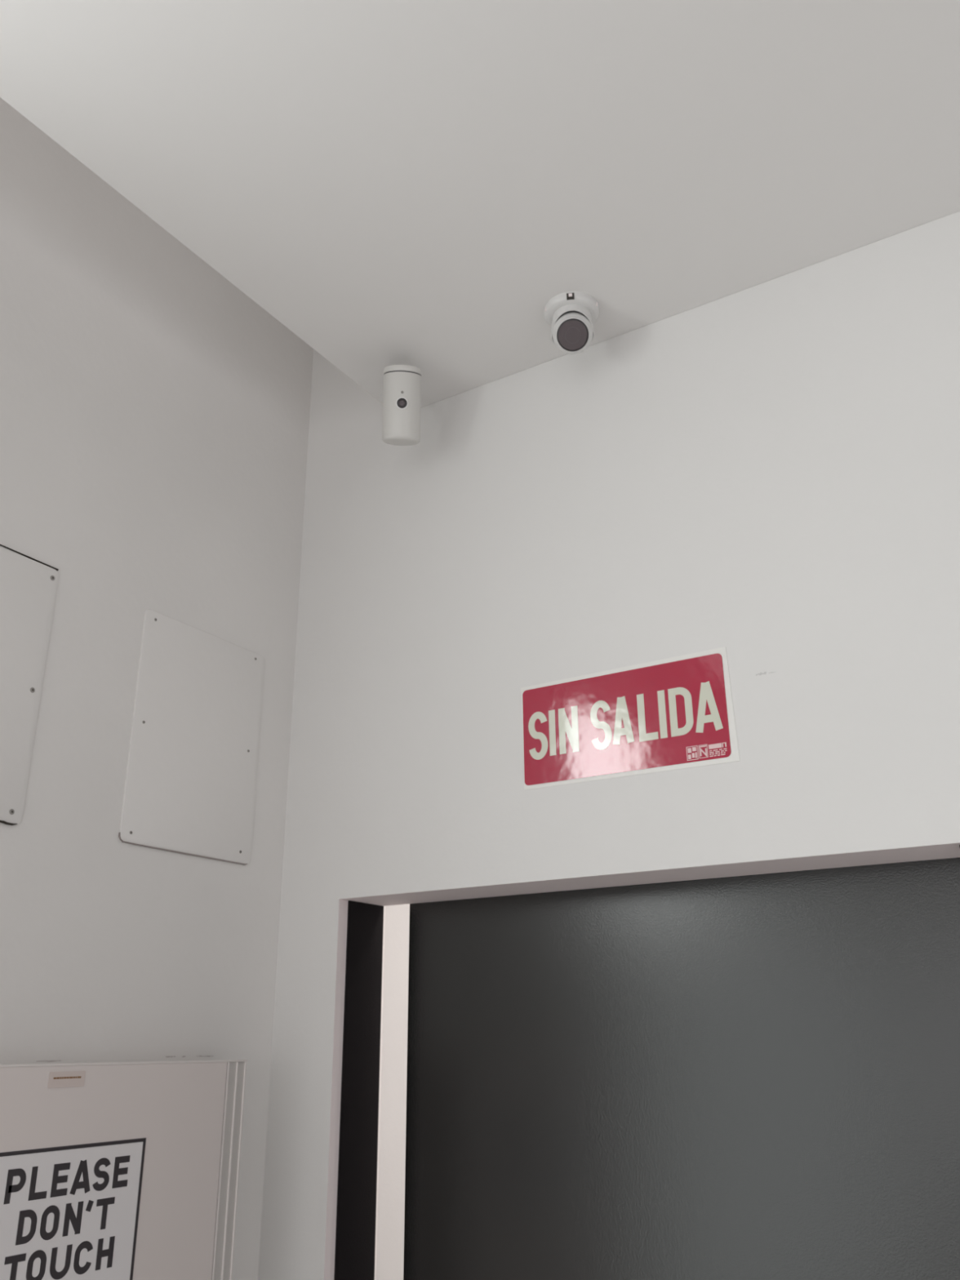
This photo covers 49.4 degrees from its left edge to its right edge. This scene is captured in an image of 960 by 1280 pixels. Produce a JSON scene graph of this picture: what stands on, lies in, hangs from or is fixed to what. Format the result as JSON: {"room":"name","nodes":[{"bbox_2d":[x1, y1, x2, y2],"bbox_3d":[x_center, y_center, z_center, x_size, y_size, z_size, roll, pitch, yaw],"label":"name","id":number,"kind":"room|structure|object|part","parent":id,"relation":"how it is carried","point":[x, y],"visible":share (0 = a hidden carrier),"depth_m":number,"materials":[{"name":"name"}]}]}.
{"room":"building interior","nodes":[
{"label":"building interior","id":0,"kind":"room"},
{"bbox_2d":[0,97,313,1279],"bbox_3d":[-0.886,0.502,1.749,0.150,3.823,1.440,-13,-24,29],"label":"wall","id":1,"kind":"structure","parent":0,"point":[154,415],"depth_m":2.12,"materials":[{"name":"white paint"}]},
{"bbox_2d":[0,544,58,825],"bbox_3d":[-0.937,0.016,1.692,0.005,0.492,0.525,-13,-24,29],"label":"wall plate","id":2,"kind":"object","parent":1,"relation":"attached to","point":[28,586],"visible":1,"depth_m":1.87,"materials":[{"name":"white"}]},
{"bbox_2d":[118,608,265,865],"bbox_3d":[-0.595,0.212,2.213,0.005,0.484,0.359,-13,-24,29],"label":"wall plate","id":3,"kind":"object","parent":1,"relation":"attached to","point":[190,788],"visible":1,"depth_m":2.20,"materials":[{"name":"white"}]},
{"bbox_2d":[373,906,385,1279],"bbox_3d":[-0.800,1.461,3.462,0.100,3.253,1.643,-13,-24,29],"label":"wall","id":4,"kind":"structure","parent":0,"point":[384,926],"depth_m":3.98,"materials":[{"name":"white paint"}]},
{"bbox_2d":[376,903,409,1279],"bbox_3d":[1.350,1.298,3.077,4.000,3.253,0.100,-13,-24,29],"label":"door frame","id":5,"kind":"structure","parent":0,"point":[392,1165],"depth_m":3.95,"materials":[{"name":"white paint"}]},
{"bbox_2d":[0,0,959,407],"bbox_3d":[0.062,-2.114,-1.377,4.938,0.060,7.000,-13,-24,29],"label":"ceiling","id":6,"kind":"structure","parent":0,"point":[415,183],"depth_m":1.81,"materials":[{"name":"white paint"}]},
{"bbox_2d":[382,364,422,445],"bbox_3d":[-0.179,-0.529,2.394,0.086,0.205,0.202,1,-21,-5],"label":"camera","id":7,"kind":"object","parent":6,"relation":"attached to","point":[402,385],"visible":1,"depth_m":2.32,"materials":[{"name":"white plastic"}]},
{"bbox_3d":[-0.173,-0.526,2.317,0.014,0.014,0.009,1,-21,-5],"label":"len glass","id":8,"kind":"part","parent":7,"relation":"part of","materials":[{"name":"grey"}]},
{"bbox_2d":[544,291,599,354],"bbox_3d":[0.197,-0.655,2.207,0.118,0.109,0.117,-13,-24,29],"label":"camera","id":9,"kind":"object","parent":6,"relation":"attached to","point":[571,316],"visible":1,"depth_m":2.18,"materials":[{"name":"white plastic"}]},
{"bbox_2d":[551,304,595,344],"bbox_3d":[0.196,-0.665,2.213,0.091,0.050,0.089,-13,-24,29],"label":"hood","id":10,"kind":"object","parent":9,"relation":"attached to","point":[566,319],"depth_m":2.18,"materials":[{"name":"white plastic"}]},
{"bbox_2d":[257,210,959,1279],"bbox_3d":[1.823,0.224,1.074,5.529,3.823,0.157,-13,-24,29],"label":"wall","id":11,"kind":"structure","parent":0,"point":[767,473],"depth_m":2.10,"materials":[{"name":"white paint"}]},
{"bbox_2d":[333,900,383,1279],"bbox_3d":[-0.246,1.488,1.977,0.004,1.929,0.125,-13,-24,29],"label":"door frame","id":12,"kind":"structure","parent":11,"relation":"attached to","point":[356,1209],"depth_m":2.18,"materials":[{"name":"black paint"}]},
{"bbox_2d":[520,646,739,790],"bbox_3d":[0.275,0.157,2.017,0.446,0.220,0.003,-13,-24,29],"label":"warning sign","id":13,"kind":"object","parent":11,"relation":"attached to","point":[675,713],"visible":1,"depth_m":2.01,"materials":[{"name":"red plastic"}]},
{"bbox_2d":[685,742,726,760],"bbox_3d":[0.414,0.203,1.907,0.077,0.026,0.001,-13,-24,29],"label":"print","id":14,"kind":"object","parent":13,"relation":"attached to","point":[695,751],"depth_m":1.91,"materials":[{"name":"white"}]},
{"bbox_2d":[403,857,959,1279],"bbox_3d":[0.557,1.311,1.625,1.640,1.983,0.040,-13,-24,29],"label":"sliding door","id":15,"kind":"structure","parent":11,"relation":"in","point":[757,1077],"depth_m":1.90,"materials":[{"name":"black glass"}]},
{"bbox_3d":[-0.040,0.887,-2.442,5.229,0.100,7.000,-13,-24,29],"label":"floor","id":16,"kind":"structure","parent":0,"visible":0},
{"bbox_2d":[0,1059,248,1279],"bbox_3d":[-0.792,1.395,1.283,0.119,1.621,1.154,-13,-24,29],"label":"tall cabinet","id":17,"kind":"object","parent":16,"relation":"on","point":[188,1113],"visible":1,"depth_m":1.79,"materials":[{"name":"white"}]},
{"bbox_2d":[47,1071,85,1088],"bbox_3d":[-0.660,0.702,1.665,0.001,0.023,0.069,-13,-24,29],"label":"sticker","id":18,"kind":"object","parent":17,"relation":"attached to","point":[69,1078],"visible":1,"depth_m":1.66,"materials":[{"name":"beige paper"}]},
{"bbox_2d":[0,1137,146,1279],"bbox_3d":[-0.682,0.910,1.544,0.001,0.282,0.441,-13,-24,29],"label":"poster","id":19,"kind":"object","parent":17,"relation":"attached to","point":[68,1212],"visible":1,"depth_m":1.63,"materials":[{"name":"white paper"}]},
{"bbox_3d":[-0.752,0.632,1.545,0.012,0.009,1.152,-13,-24,29],"label":"trim","id":20,"kind":"part","parent":17,"relation":"part of","materials":[{"name":"white"}]}
]}

